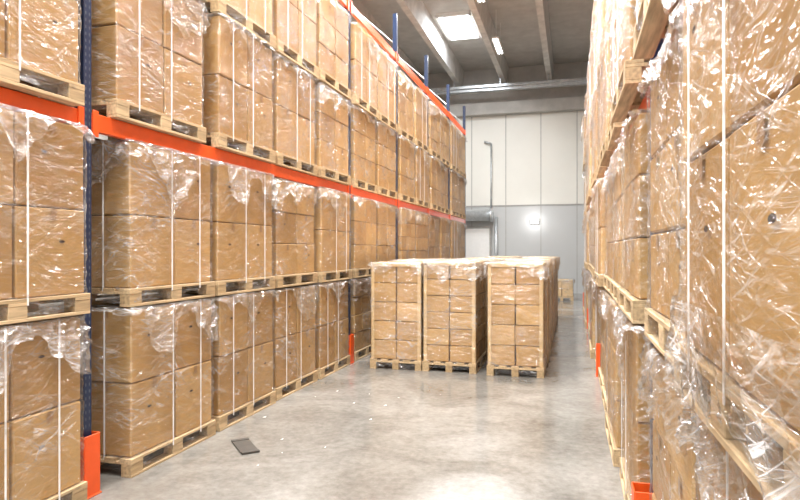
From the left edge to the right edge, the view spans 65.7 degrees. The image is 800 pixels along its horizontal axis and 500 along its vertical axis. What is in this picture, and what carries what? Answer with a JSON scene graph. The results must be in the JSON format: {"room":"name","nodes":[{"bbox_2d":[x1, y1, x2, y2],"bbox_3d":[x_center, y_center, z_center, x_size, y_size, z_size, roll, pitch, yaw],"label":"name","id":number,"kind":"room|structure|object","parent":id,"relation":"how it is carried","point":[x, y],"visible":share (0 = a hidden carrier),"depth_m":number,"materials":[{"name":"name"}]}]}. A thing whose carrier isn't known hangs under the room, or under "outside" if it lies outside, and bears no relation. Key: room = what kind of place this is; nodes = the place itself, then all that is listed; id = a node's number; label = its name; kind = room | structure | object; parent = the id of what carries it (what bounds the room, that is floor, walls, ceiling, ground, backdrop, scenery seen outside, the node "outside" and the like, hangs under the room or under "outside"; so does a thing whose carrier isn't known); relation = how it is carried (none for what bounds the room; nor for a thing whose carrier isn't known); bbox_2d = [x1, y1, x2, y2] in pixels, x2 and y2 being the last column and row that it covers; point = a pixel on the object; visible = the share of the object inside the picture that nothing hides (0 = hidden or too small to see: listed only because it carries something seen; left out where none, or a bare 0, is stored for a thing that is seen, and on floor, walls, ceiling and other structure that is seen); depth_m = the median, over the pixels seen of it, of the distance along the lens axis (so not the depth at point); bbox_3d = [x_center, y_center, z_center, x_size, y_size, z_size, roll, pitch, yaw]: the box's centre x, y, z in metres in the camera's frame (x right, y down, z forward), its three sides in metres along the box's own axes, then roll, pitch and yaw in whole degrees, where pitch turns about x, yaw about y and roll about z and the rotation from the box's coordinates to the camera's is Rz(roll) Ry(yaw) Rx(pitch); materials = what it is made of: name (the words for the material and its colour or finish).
{"room":"distribution center","nodes":[
{"label":"distribution center","id":0,"kind":"room"},
{"bbox_2d":[27,134,301,315],"bbox_3d":[-5.761,-2.960,13.273,0.200,9.500,30.500,0,0,16],"label":"wall","id":1,"kind":"structure","parent":0,"point":[103,137],"depth_m":12.28,"materials":[{"name":"concrete"}]},
{"bbox_2d":[56,293,623,499],"bbox_3d":[1.080,1.890,11.375,14.400,0.200,30.900,0,0,16],"label":"floor","id":2,"kind":"structure","parent":0,"point":[459,434],"depth_m":5.79,"materials":[{"name":"concrete"}]},
{"bbox_2d":[0,313,91,499],"bbox_3d":[-2.860,1.121,3.965,1.131,1.338,1.320,0,0,15],"label":"load","id":3,"kind":"object","parent":2,"relation":"on","point":[40,364],"visible":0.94,"depth_m":4.06,"materials":[{"name":"brown cardboard"}]},
{"bbox_2d":[0,103,94,324],"bbox_3d":[-2.838,-0.218,3.959,1.118,1.336,1.317,0,0,15],"label":"load","id":4,"kind":"object","parent":3,"relation":"on","point":[42,227],"visible":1,"depth_m":4.01,"materials":[{"name":"brown cardboard"}]},
{"bbox_2d":[35,296,218,477],"bbox_3d":[-2.425,1.121,5.572,1.131,1.338,1.320,0,0,15],"label":"load","id":5,"kind":"object","parent":2,"relation":"on","point":[151,364],"visible":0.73,"depth_m":5.11,"materials":[{"name":"brown cardboard"}]},
{"bbox_2d":[39,139,218,306],"bbox_3d":[-2.442,-0.218,5.586,1.118,1.336,1.317,0,0,16],"label":"load","id":6,"kind":"object","parent":5,"relation":"on","point":[150,205],"visible":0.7,"depth_m":5.13,"materials":[{"name":"brown cardboard"}]},
{"bbox_2d":[142,288,278,431],"bbox_3d":[-2.091,1.122,6.814,1.118,1.336,1.317,0,0,15],"label":"load","id":7,"kind":"object","parent":2,"relation":"on","point":[241,359],"visible":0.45,"depth_m":6.57,"materials":[{"name":"brown cardboard"}]},
{"bbox_2d":[142,160,277,295],"bbox_3d":[-2.097,-0.219,6.800,1.131,1.338,1.320,0,0,16],"label":"load","id":8,"kind":"object","parent":7,"relation":"on","point":[241,204],"visible":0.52,"depth_m":6.54,"materials":[{"name":"brown cardboard"}]},
{"bbox_2d":[0,0,465,499],"bbox_3d":[-1.309,-1.640,9.973,1.165,6.860,22.330,0,0,16],"label":"rack","id":9,"kind":"object","parent":2,"relation":"on","point":[97,124],"visible":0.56,"depth_m":4.58,"materials":[{"name":"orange metal"}]},
{"bbox_2d":[0,0,84,105],"bbox_3d":[-2.858,-1.676,3.909,1.125,1.327,1.321,0,0,16],"label":"load","id":10,"kind":"object","parent":9,"relation":"on","point":[39,38],"visible":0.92,"depth_m":4.05,"materials":[{"name":"brown cardboard"}]},
{"bbox_2d":[36,0,209,142],"bbox_3d":[-2.478,-1.676,5.429,1.125,1.327,1.321,0,0,15],"label":"load","id":11,"kind":"object","parent":9,"relation":"on","point":[146,55],"visible":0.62,"depth_m":5.16,"materials":[{"name":"brown cardboard"}]},
{"bbox_2d":[185,12,278,163],"bbox_3d":[-2.093,-1.681,6.801,1.118,1.336,1.317,0,0,15],"label":"load","id":12,"kind":"object","parent":9,"relation":"on","point":[236,65],"visible":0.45,"depth_m":6.46,"materials":[{"name":"brown cardboard"}]},
{"bbox_2d":[202,0,275,48],"bbox_3d":[-2.095,-3.022,6.816,1.131,1.338,1.320,0,0,16],"label":"load","id":13,"kind":"object","parent":12,"relation":"on","point":[255,16],"visible":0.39,"depth_m":6.73,"materials":[{"name":"brown cardboard"}]},
{"bbox_2d":[259,53,318,175],"bbox_3d":[-1.763,-1.676,8.050,1.125,1.327,1.321,0,0,15],"label":"load","id":14,"kind":"object","parent":9,"relation":"on","point":[293,88],"visible":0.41,"depth_m":7.81,"materials":[{"name":"brown cardboard"}]},
{"bbox_2d":[271,0,318,77],"bbox_3d":[-1.758,-3.016,8.047,1.125,1.327,1.321,0,0,16],"label":"load","id":15,"kind":"object","parent":14,"relation":"on","point":[293,21],"visible":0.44,"depth_m":7.88,"materials":[{"name":"brown cardboard"}]},
{"bbox_2d":[273,82,350,184],"bbox_3d":[-1.405,-1.672,9.261,1.110,1.317,1.315,0,0,15],"label":"load","id":16,"kind":"object","parent":9,"relation":"on","point":[331,108],"visible":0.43,"depth_m":9.00,"materials":[{"name":"brown cardboard"}]},
{"bbox_2d":[315,0,351,99],"bbox_3d":[-1.404,-3.012,9.264,1.110,1.317,1.315,0,0,15],"label":"load","id":17,"kind":"object","parent":16,"relation":"on","point":[331,24],"visible":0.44,"depth_m":9.06,"materials":[{"name":"brown cardboard"}]},
{"bbox_2d":[339,105,378,193],"bbox_3d":[-1.048,-1.682,10.674,1.126,1.338,1.303,0,0,15],"label":"load","id":18,"kind":"object","parent":9,"relation":"on","point":[362,124],"visible":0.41,"depth_m":10.42,"materials":[{"name":"brown cardboard"}]},
{"bbox_2d":[350,22,380,118],"bbox_3d":[-1.021,-3.016,10.663,1.125,1.327,1.321,0,0,15],"label":"load","id":19,"kind":"object","parent":18,"relation":"on","point":[364,56],"visible":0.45,"depth_m":10.37,"materials":[{"name":"brown cardboard"}]},
{"bbox_2d":[368,121,398,198],"bbox_3d":[-0.696,-1.682,11.912,1.126,1.338,1.303,0,0,16],"label":"load","id":20,"kind":"object","parent":9,"relation":"on","point":[385,138],"visible":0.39,"depth_m":11.68,"materials":[{"name":"brown cardboard"}]},
{"bbox_2d":[370,47,398,131],"bbox_3d":[-0.681,-3.016,11.924,1.125,1.327,1.321,0,0,16],"label":"load","id":21,"kind":"object","parent":20,"relation":"on","point":[386,67],"visible":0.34,"depth_m":11.73,"materials":[{"name":"brown cardboard"}]},
{"bbox_2d":[390,135,416,203],"bbox_3d":[-0.292,-1.682,13.346,1.126,1.338,1.303,0,0,16],"label":"load","id":22,"kind":"object","parent":9,"relation":"on","point":[406,152],"visible":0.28,"depth_m":13.11,"materials":[{"name":"brown cardboard"}]},
{"bbox_2d":[398,70,414,142],"bbox_3d":[-0.312,-3.012,13.338,1.110,1.317,1.315,0,0,16],"label":"load","id":23,"kind":"object","parent":22,"relation":"on","point":[405,86],"visible":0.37,"depth_m":13.15,"materials":[{"name":"brown cardboard"}]},
{"bbox_2d":[413,146,430,207],"bbox_3d":[0.072,-1.676,14.572,1.125,1.327,1.321,0,0,16],"label":"load","id":24,"kind":"object","parent":9,"relation":"on","point":[421,159],"visible":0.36,"depth_m":14.34,"materials":[{"name":"brown cardboard"}]},
{"bbox_2d":[413,86,429,152],"bbox_3d":[0.060,-3.016,14.587,1.125,1.327,1.321,0,0,16],"label":"load","id":25,"kind":"object","parent":24,"relation":"on","point":[419,99],"visible":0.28,"depth_m":14.33,"materials":[{"name":"brown cardboard"}]},
{"bbox_2d":[428,155,442,211],"bbox_3d":[0.473,-1.682,16.005,1.126,1.338,1.303,0,0,15],"label":"load","id":26,"kind":"object","parent":9,"relation":"on","point":[434,180],"visible":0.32,"depth_m":15.68,"materials":[{"name":"brown cardboard"}]},
{"bbox_2d":[428,101,442,159],"bbox_3d":[0.459,-3.021,16.013,1.111,1.336,1.303,0,0,16],"label":"load","id":27,"kind":"object","parent":26,"relation":"on","point":[434,113],"visible":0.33,"depth_m":15.74,"materials":[{"name":"brown cardboard"}]},
{"bbox_2d":[440,164,449,214],"bbox_3d":[0.773,-1.672,17.262,1.110,1.317,1.315,0,0,15],"label":"load","id":28,"kind":"object","parent":9,"relation":"on","point":[444,172],"visible":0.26,"depth_m":17.15,"materials":[{"name":"brown cardboard"}]},
{"bbox_2d":[439,112,451,167],"bbox_3d":[0.789,-3.022,17.249,1.126,1.338,1.303,0,0,16],"label":"load","id":29,"kind":"object","parent":28,"relation":"on","point":[444,121],"visible":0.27,"depth_m":17.05,"materials":[{"name":"brown cardboard"}]},
{"bbox_2d":[450,169,460,216],"bbox_3d":[1.195,-1.682,18.689,1.126,1.338,1.303,0,0,15],"label":"load","id":30,"kind":"object","parent":9,"relation":"on","point":[453,174],"visible":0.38,"depth_m":18.44,"materials":[{"name":"brown cardboard"}]},
{"bbox_2d":[450,123,460,173],"bbox_3d":[1.190,-3.016,18.669,1.125,1.327,1.321,0,0,16],"label":"load","id":31,"kind":"object","parent":30,"relation":"on","point":[455,137],"visible":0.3,"depth_m":18.46,"materials":[{"name":"brown cardboard"}]},
{"bbox_2d":[458,175,466,218],"bbox_3d":[1.516,-1.682,19.925,1.126,1.338,1.303,0,0,16],"label":"load","id":32,"kind":"object","parent":9,"relation":"on","point":[461,184],"visible":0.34,"depth_m":19.76,"materials":[{"name":"brown cardboard"}]},
{"bbox_2d":[458,132,467,177],"bbox_3d":[1.535,-3.022,19.931,1.126,1.338,1.303,0,0,15],"label":"load","id":33,"kind":"object","parent":32,"relation":"on","point":[462,139],"visible":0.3,"depth_m":19.84,"materials":[{"name":"brown cardboard"}]},
{"bbox_2d":[231,437,259,454],"bbox_3d":[-1.407,1.778,5.633,0.160,0.019,0.425,0,0,-27],"label":"scrap","id":34,"kind":"object","parent":2,"relation":"on","point":[244,445],"visible":1,"depth_m":5.60,"materials":[{"name":"grey cardboard"}]},
{"bbox_2d":[226,283,320,400],"bbox_3d":[-1.776,1.127,8.054,1.125,1.327,1.321,0,0,16],"label":"load","id":35,"kind":"object","parent":2,"relation":"on","point":[293,313],"visible":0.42,"depth_m":7.85,"materials":[{"name":"brown cardboard"}]},
{"bbox_2d":[226,178,317,287],"bbox_3d":[-1.769,-0.209,8.048,1.110,1.317,1.315,0,0,15],"label":"load","id":36,"kind":"object","parent":35,"relation":"on","point":[292,226],"visible":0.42,"depth_m":7.82,"materials":[{"name":"brown cardboard"}]},
{"bbox_2d":[254,279,352,378],"bbox_3d":[-1.416,1.122,9.281,1.118,1.336,1.317,0,0,15],"label":"load","id":37,"kind":"object","parent":2,"relation":"on","point":[331,320],"visible":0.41,"depth_m":9.02,"materials":[{"name":"brown cardboard"}]},
{"bbox_2d":[287,186,354,282],"bbox_3d":[-1.394,-0.218,9.278,1.118,1.336,1.317,0,0,16],"label":"load","id":38,"kind":"object","parent":37,"relation":"on","point":[331,216],"visible":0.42,"depth_m":8.95,"materials":[{"name":"brown cardboard"}]},
{"bbox_2d":[326,276,375,360],"bbox_3d":[-1.032,1.122,10.679,1.111,1.336,1.303,0,0,16],"label":"load","id":39,"kind":"object","parent":2,"relation":"on","point":[360,293],"visible":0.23,"depth_m":10.31,"materials":[{"name":"brown cardboard"}]},
{"bbox_2d":[301,196,379,277],"bbox_3d":[-1.031,-0.219,10.682,1.126,1.338,1.303,0,0,15],"label":"load","id":40,"kind":"object","parent":39,"relation":"on","point":[362,211],"visible":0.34,"depth_m":10.37,"materials":[{"name":"brown cardboard"}]},
{"bbox_2d":[369,261,428,370],"bbox_3d":[0.086,0.983,9.856,0.943,1.614,1.315,0,0,15],"label":"load","id":41,"kind":"object","parent":2,"relation":"on","point":[397,294],"visible":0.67,"depth_m":9.32,"materials":[{"name":"brown cardboard"}]},
{"bbox_2d":[420,260,490,373],"bbox_3d":[0.877,0.974,9.638,0.944,1.632,1.315,0,0,16],"label":"load","id":42,"kind":"object","parent":2,"relation":"on","point":[454,291],"visible":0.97,"depth_m":9.12,"materials":[{"name":"brown cardboard"}]},
{"bbox_2d":[439,259,497,358],"bbox_3d":[1.203,0.979,10.834,0.949,1.622,1.312,0,0,16],"label":"load","id":43,"kind":"object","parent":2,"relation":"on","point":[449,259],"visible":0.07,"depth_m":10.35,"materials":[{"name":"brown cardboard"}]},
{"bbox_2d":[466,141,497,255],"bbox_3d":[1.427,-1.429,26.710,5.470,6.438,0.700,0,0,16],"label":"ventilation duct","id":44,"kind":"object","parent":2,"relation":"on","point":[471,215],"visible":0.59,"depth_m":26.11,"materials":[{"name":"metal"}]},
{"bbox_2d":[484,261,549,377],"bbox_3d":[1.777,0.979,9.323,0.949,1.622,1.312,0,0,15],"label":"load","id":45,"kind":"object","parent":2,"relation":"on","point":[516,290],"visible":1,"depth_m":8.80,"materials":[{"name":"brown cardboard"}]},
{"bbox_2d":[497,260,553,362],"bbox_3d":[2.128,0.983,10.513,0.943,1.614,1.315,0,0,16],"label":"load","id":46,"kind":"object","parent":2,"relation":"on","point":[548,344],"visible":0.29,"depth_m":10.33,"materials":[{"name":"brown cardboard"}]},
{"bbox_2d":[503,258,555,342],"bbox_3d":[2.443,0.974,11.715,0.944,1.632,1.315,0,0,16],"label":"load","id":47,"kind":"object","parent":2,"relation":"on","point":[524,259],"visible":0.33,"depth_m":11.93,"materials":[{"name":"brown cardboard"}]},
{"bbox_2d":[521,258,556,340],"bbox_3d":[2.787,0.979,12.906,0.949,1.622,1.312,0,0,16],"label":"load","id":48,"kind":"object","parent":2,"relation":"on","point":[552,279],"visible":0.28,"depth_m":12.88,"materials":[{"name":"brown cardboard"}]},
{"bbox_2d":[519,256,558,325],"bbox_3d":[3.441,0.974,15.295,0.944,1.632,1.315,0,0,15],"label":"load","id":49,"kind":"object","parent":2,"relation":"on","point":[523,256],"visible":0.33,"depth_m":15.39,"materials":[{"name":"brown cardboard"}]},
{"bbox_2d":[529,256,559,317],"bbox_3d":[3.778,0.979,16.489,0.949,1.622,1.312,0,0,16],"label":"load","id":50,"kind":"object","parent":2,"relation":"on","point":[529,256],"visible":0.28,"depth_m":16.75,"materials":[{"name":"brown cardboard"}]},
{"bbox_2d":[558,278,574,300],"bbox_3d":[5.865,1.418,22.449,0.933,0.743,1.308,0,0,16],"label":"load","id":51,"kind":"object","parent":2,"relation":"on","point":[565,286],"visible":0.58,"depth_m":21.88,"materials":[{"name":"brown cardboard"}]},
{"bbox_2d":[582,269,588,326],"bbox_3d":[4.925,1.121,14.775,1.131,1.338,1.320,0,0,15],"label":"load","id":52,"kind":"object","parent":2,"relation":"on","point":[584,271],"visible":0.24,"depth_m":14.38,"materials":[{"name":"brown cardboard"}]},
{"bbox_2d":[583,213,590,268],"bbox_3d":[4.939,-0.209,14.771,1.110,1.317,1.315,0,0,15],"label":"load","id":53,"kind":"object","parent":52,"relation":"on","point":[588,246],"visible":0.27,"depth_m":14.47,"materials":[{"name":"brown cardboard"}]},
{"bbox_2d":[585,270,590,334],"bbox_3d":[4.579,1.121,13.336,1.131,1.338,1.320,0,0,15],"label":"load","id":54,"kind":"object","parent":2,"relation":"on","point":[587,272],"visible":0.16,"depth_m":13.53,"materials":[{"name":"brown cardboard"}]},
{"bbox_2d":[586,210,592,270],"bbox_3d":[4.586,-0.209,13.320,1.110,1.317,1.315,0,0,15],"label":"load","id":55,"kind":"object","parent":54,"relation":"on","point":[587,218],"visible":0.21,"depth_m":13.38,"materials":[{"name":"brown cardboard"}]},
{"bbox_2d":[586,276,594,358],"bbox_3d":[3.788,1.131,10.669,1.110,1.317,1.315,0,0,16],"label":"load","id":56,"kind":"object","parent":2,"relation":"on","point":[592,341],"visible":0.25,"depth_m":10.26,"materials":[{"name":"brown cardboard"}]},
{"bbox_2d":[589,201,596,276],"bbox_3d":[3.831,-0.209,10.657,1.110,1.317,1.315,0,0,16],"label":"load","id":57,"kind":"object","parent":56,"relation":"on","point":[595,229],"visible":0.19,"depth_m":10.61,"materials":[{"name":"brown cardboard"}]},
{"bbox_2d":[592,279,600,361],"bbox_3d":[3.508,1.121,9.421,1.131,1.338,1.320,0,0,16],"label":"load","id":58,"kind":"object","parent":2,"relation":"on","point":[594,287],"visible":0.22,"depth_m":9.48,"materials":[{"name":"brown cardboard"}]},
{"bbox_2d":[595,286,607,390],"bbox_3d":[3.116,1.131,8.024,1.110,1.317,1.315,0,0,15],"label":"load","id":59,"kind":"object","parent":2,"relation":"on","point":[601,370],"visible":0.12,"depth_m":8.18,"materials":[{"name":"brown cardboard"}]},
{"bbox_2d":[590,178,609,286],"bbox_3d":[3.067,-0.218,8.033,1.118,1.336,1.317,0,0,15],"label":"load","id":60,"kind":"object","parent":59,"relation":"on","point":[601,208],"visible":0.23,"depth_m":7.63,"materials":[{"name":"brown cardboard"}]},
{"bbox_2d":[598,290,610,412],"bbox_3d":[2.767,1.131,6.798,1.110,1.317,1.315,0,0,15],"label":"load","id":61,"kind":"object","parent":2,"relation":"on","point":[601,308],"visible":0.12,"depth_m":7.08,"materials":[{"name":"brown cardboard"}]},
{"bbox_2d":[600,296,623,466],"bbox_3d":[2.403,1.121,5.568,1.126,1.338,1.303,0,0,15],"label":"load","id":62,"kind":"object","parent":2,"relation":"on","point":[613,417],"visible":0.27,"depth_m":5.38,"materials":[{"name":"brown cardboard"}]},
{"bbox_2d":[606,145,626,303],"bbox_3d":[2.437,-0.209,5.545,1.110,1.317,1.315,0,0,16],"label":"load","id":63,"kind":"object","parent":62,"relation":"on","point":[618,282],"visible":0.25,"depth_m":5.53,"materials":[{"name":"brown cardboard"}]},
{"bbox_2d":[583,38,663,499],"bbox_3d":[3.374,-1.640,8.674,1.215,6.860,22.330,0,0,16],"label":"rack","id":64,"kind":"object","parent":2,"relation":"on","point":[639,490],"visible":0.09,"depth_m":3.50,"materials":[{"name":"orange metal"}]},
{"bbox_2d":[583,165,587,213],"bbox_3d":[5.734,-1.681,17.424,1.118,1.336,1.317,0,0,15],"label":"load","id":65,"kind":"object","parent":64,"relation":"on","point":[586,168],"visible":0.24,"depth_m":17.45,"materials":[{"name":"brown cardboard"}]},
{"bbox_2d":[581,116,587,168],"bbox_3d":[5.675,-3.022,17.444,1.131,1.338,1.320,0,0,16],"label":"load","id":66,"kind":"object","parent":65,"relation":"on","point":[584,119],"visible":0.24,"depth_m":17.06,"materials":[{"name":"brown cardboard"}]},
{"bbox_2d":[585,125,593,200],"bbox_3d":[4.191,-1.682,12.109,1.126,1.338,1.303,0,0,16],"label":"load","id":67,"kind":"object","parent":64,"relation":"on","point":[589,134],"visible":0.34,"depth_m":11.70,"materials":[{"name":"brown cardboard"}]},
{"bbox_2d":[587,54,593,124],"bbox_3d":[4.226,-3.021,12.084,1.118,1.336,1.317,0,0,16],"label":"load","id":68,"kind":"object","parent":67,"relation":"on","point":[590,68],"visible":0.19,"depth_m":12.15,"materials":[{"name":"brown cardboard"}]},
{"bbox_2d":[589,110,593,167],"bbox_3d":[3.837,-1.682,10.660,1.126,1.338,1.303,0,0,16],"label":"load","id":69,"kind":"object","parent":64,"relation":"on","point":[592,112],"visible":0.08,"depth_m":11.08,"materials":[{"name":"brown cardboard"}]},
{"bbox_2d":[589,28,594,110],"bbox_3d":[3.835,-3.012,10.672,1.110,1.317,1.315,0,0,15],"label":"load","id":70,"kind":"object","parent":69,"relation":"on","point":[592,44],"visible":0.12,"depth_m":10.96,"materials":[{"name":"brown cardboard"}]},
{"bbox_2d":[588,90,599,187],"bbox_3d":[3.453,-1.672,9.436,1.110,1.317,1.315,0,0,15],"label":"load","id":71,"kind":"object","parent":64,"relation":"on","point":[595,104],"visible":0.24,"depth_m":9.13,"materials":[{"name":"brown cardboard"}]},
{"bbox_2d":[590,0,599,89],"bbox_3d":[3.475,-3.012,9.431,1.110,1.317,1.315,0,0,15],"label":"load","id":72,"kind":"object","parent":71,"relation":"on","point":[594,22],"visible":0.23,"depth_m":9.44,"materials":[{"name":"brown cardboard"}]},
{"bbox_2d":[593,60,608,177],"bbox_3d":[3.085,-1.672,8.026,1.110,1.317,1.315,0,0,16],"label":"load","id":73,"kind":"object","parent":64,"relation":"on","point":[600,170],"visible":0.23,"depth_m":8.00,"materials":[{"name":"brown cardboard"}]},
{"bbox_2d":[594,0,606,62],"bbox_3d":[3.098,-3.022,8.031,1.131,1.338,1.320,0,0,16],"label":"load","id":74,"kind":"object","parent":73,"relation":"on","point":[603,5],"visible":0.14,"depth_m":7.85,"materials":[{"name":"brown cardboard"}]},
{"bbox_2d":[596,22,614,165],"bbox_3d":[2.739,-1.672,6.788,1.110,1.317,1.315,0,0,15],"label":"load","id":75,"kind":"object","parent":64,"relation":"on","point":[605,52],"visible":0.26,"depth_m":6.66,"materials":[{"name":"brown cardboard"}]},
{"bbox_2d":[600,166,615,292],"bbox_3d":[2.787,-0.209,6.782,1.110,1.317,1.315,0,0,15],"label":"load","id":76,"kind":"object","parent":64,"relation":"on","point":[610,198],"visible":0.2,"depth_m":6.79,"materials":[{"name":"brown cardboard"}]},
{"bbox_2d":[604,0,635,149],"bbox_3d":[2.416,-1.672,5.558,1.110,1.317,1.315,0,0,16],"label":"load","id":77,"kind":"object","parent":64,"relation":"on","point":[615,129],"visible":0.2,"depth_m":5.63,"materials":[{"name":"brown cardboard"}]},
{"bbox_2d":[611,0,649,122],"bbox_3d":[2.011,-1.682,4.233,1.131,1.338,1.320,0,0,15],"label":"load","id":78,"kind":"object","parent":64,"relation":"on","point":[629,71],"visible":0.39,"depth_m":4.15,"materials":[{"name":"brown cardboard"}]},
{"bbox_2d":[633,0,681,59],"bbox_3d":[1.560,-1.676,2.591,1.125,1.327,1.321,0,0,16],"label":"load","id":79,"kind":"object","parent":64,"relation":"on","point":[651,25],"visible":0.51,"depth_m":2.90,"materials":[{"name":"brown cardboard"}]},
{"bbox_2d":[613,309,649,499],"bbox_3d":[2.063,1.121,4.218,1.131,1.338,1.320,0,0,16],"label":"load","id":80,"kind":"object","parent":2,"relation":"on","point":[630,337],"visible":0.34,"depth_m":4.00,"materials":[{"name":"brown cardboard"}]},
{"bbox_2d":[614,109,649,323],"bbox_3d":[2.061,-0.209,4.224,1.110,1.317,1.315,0,0,15],"label":"load","id":81,"kind":"object","parent":80,"relation":"on","point":[632,300],"visible":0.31,"depth_m":3.90,"materials":[{"name":"brown cardboard"}]},
{"bbox_2d":[636,342,700,499],"bbox_3d":[1.617,1.131,2.578,1.110,1.317,1.315,0,0,15],"label":"load","id":82,"kind":"object","parent":2,"relation":"on","point":[674,475],"visible":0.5,"depth_m":2.61,"materials":[{"name":"brown cardboard"}]},
{"bbox_2d":[637,0,690,366],"bbox_3d":[1.623,-0.219,2.578,1.126,1.338,1.303,0,0,15],"label":"load","id":83,"kind":"object","parent":82,"relation":"on","point":[664,74],"visible":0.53,"depth_m":2.66,"materials":[{"name":"brown cardboard"}]},
{"bbox_2d":[675,403,783,499],"bbox_3d":[1.274,1.122,1.333,1.118,1.336,1.317,0,0,16],"label":"load","id":84,"kind":"object","parent":2,"relation":"on","point":[721,477],"visible":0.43,"depth_m":1.71,"materials":[{"name":"brown cardboard"}]},
{"bbox_2d":[663,0,799,499],"bbox_3d":[1.232,-0.218,1.341,1.118,1.336,1.317,0,0,15],"label":"load","id":85,"kind":"object","parent":84,"relation":"on","point":[737,368],"visible":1,"depth_m":1.33,"materials":[{"name":"brown cardboard"}]},
{"bbox_3d":[4.244,1.122,12.082,1.118,1.336,1.317,0,0,15],"label":"load","id":86,"kind":"object","parent":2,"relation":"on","visible":0},
{"bbox_2d":[588,207,593,272],"bbox_3d":[4.243,-0.209,12.077,1.110,1.317,1.315,0,0,15],"label":"load","id":87,"kind":"object","parent":86,"relation":"on","point":[591,266],"visible":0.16,"depth_m":12.17,"materials":[{"name":"brown cardboard"}]},
{"bbox_3d":[-0.708,1.121,11.916,1.125,1.338,1.302,0,0,16],"label":"load","id":88,"kind":"object","parent":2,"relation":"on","visible":0},
{"bbox_2d":[359,202,398,273],"bbox_3d":[-0.697,-0.219,11.923,1.126,1.338,1.303,0,0,15],"label":"load","id":89,"kind":"object","parent":88,"relation":"on","point":[385,215],"visible":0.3,"depth_m":11.68,"materials":[{"name":"brown cardboard"}]},
{"bbox_3d":[-0.273,1.122,13.345,1.109,1.336,1.301,0,0,16],"label":"load","id":90,"kind":"object","parent":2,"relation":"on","visible":0},
{"bbox_2d":[358,207,417,271],"bbox_3d":[-0.266,-0.218,13.338,1.111,1.336,1.303,0,0,15],"label":"load","id":91,"kind":"object","parent":90,"relation":"on","point":[406,218],"visible":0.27,"depth_m":13.04,"materials":[{"name":"brown cardboard"}]},
{"bbox_3d":[0.047,1.121,14.590,1.125,1.338,1.302,0,0,15],"label":"load","id":92,"kind":"object","parent":2,"relation":"on","visible":0},
{"bbox_2d":[412,211,430,258],"bbox_3d":[0.079,-0.218,14.574,1.111,1.336,1.303,0,0,16],"label":"load","id":93,"kind":"object","parent":92,"relation":"on","point":[421,220],"visible":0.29,"depth_m":14.31,"materials":[{"name":"brown cardboard"}]},
{"bbox_3d":[0.474,1.127,16.019,1.123,1.327,1.319,0,0,15],"label":"load","id":94,"kind":"object","parent":2,"relation":"on","visible":0},
{"bbox_2d":[428,215,440,258],"bbox_3d":[0.431,-0.209,16.022,1.110,1.317,1.315,0,0,16],"label":"load","id":95,"kind":"object","parent":94,"relation":"on","point":[433,225],"visible":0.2,"depth_m":15.81,"materials":[{"name":"brown cardboard"}]},
{"bbox_3d":[0.819,1.121,17.257,1.125,1.338,1.302,0,0,15],"label":"load","id":96,"kind":"object","parent":2,"relation":"on","visible":0},
{"bbox_2d":[437,217,451,257],"bbox_3d":[0.799,-0.219,17.250,1.126,1.338,1.303,0,0,16],"label":"load","id":97,"kind":"object","parent":96,"relation":"on","point":[443,232],"visible":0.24,"depth_m":16.88,"materials":[{"name":"brown cardboard"}]},
{"bbox_3d":[1.557,1.122,19.928,1.109,1.336,1.301,0,0,16],"label":"load","id":98,"kind":"object","parent":2,"relation":"on","visible":0},
{"bbox_2d":[459,222,466,257],"bbox_3d":[1.518,-0.219,19.923,1.126,1.338,1.303,0,0,15],"label":"load","id":99,"kind":"object","parent":98,"relation":"on","point":[461,237],"visible":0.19,"depth_m":19.87,"materials":[{"name":"brown cardboard"}]},
{"bbox_2d":[336,0,553,88],"bbox_3d":[1.177,-7.350,11.348,13.340,0.720,30.500,0,0,16],"label":"ceiling beams","id":100,"kind":"structure","parent":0,"point":[416,11],"depth_m":20.89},
{"bbox_2d":[435,10,481,40],"bbox_3d":[2.029,-7.650,21.230,1.200,0.120,2.400,0,0,16],"label":"window","id":101,"kind":"structure","parent":100,"relation":"attached to","point":[459,25],"depth_m":21.15,"materials":[{"name":"white glass"}]},
{"bbox_2d":[492,36,503,53],"bbox_3d":[3.242,-7.200,20.479,0.220,1.020,1.600,0,0,16],"label":"ceiling lamp","id":102,"kind":"object","parent":100,"relation":"hanging from","point":[496,41],"visible":1,"depth_m":20.31,"materials":[{"name":"white plastic"}]},
{"bbox_2d":[421,74,586,95],"bbox_3d":[4.836,-7.090,24.914,14.000,1.240,0.250,0,0,16],"label":"cross beam","id":103,"kind":"structure","parent":100,"relation":"attached to","point":[548,83],"depth_m":24.95,"materials":[{"name":"silver metal"}]},
{"bbox_2d":[359,0,594,73],"bbox_3d":[1.080,-7.810,11.375,14.000,0.200,30.500,0,0,16],"label":"ceiling","id":104,"kind":"structure","parent":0,"point":[515,22],"depth_m":21.98,"materials":[{"name":"concrete"}]},
{"bbox_2d":[422,62,590,293],"bbox_3d":[5.181,-2.960,26.157,14.000,9.500,0.220,0,0,16],"label":"wall","id":105,"kind":"structure","parent":0,"point":[537,158],"depth_m":25.98,"materials":[{"name":"concrete"}]},
{"bbox_2d":[466,226,490,257],"bbox_3d":[3.248,0.390,26.485,1.300,2.800,0.100,0,0,16],"label":"door","id":106,"kind":"structure","parent":105,"relation":"in","point":[478,238],"depth_m":26.44,"materials":[{"name":"metal"}]},
{"bbox_2d":[437,96,585,117],"bbox_3d":[5.103,-5.960,25.878,14.000,0.500,0.400,0,0,16],"label":"trim","id":107,"kind":"structure","parent":105,"relation":"attached to","point":[566,104],"depth_m":25.75,"materials":[{"name":"concrete"}]},
{"bbox_3d":[1.202,1.131,18.687,1.108,1.317,1.314,0,0,16],"label":"load","id":108,"kind":"object","parent":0,"visible":0},
{"bbox_2d":[450,220,460,258],"bbox_3d":[1.210,-0.213,18.668,1.125,1.327,1.321,0,0,16],"label":"load","id":109,"kind":"object","parent":108,"relation":"on","point":[454,229],"visible":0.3,"depth_m":18.20,"materials":[{"name":"brown cardboard"}]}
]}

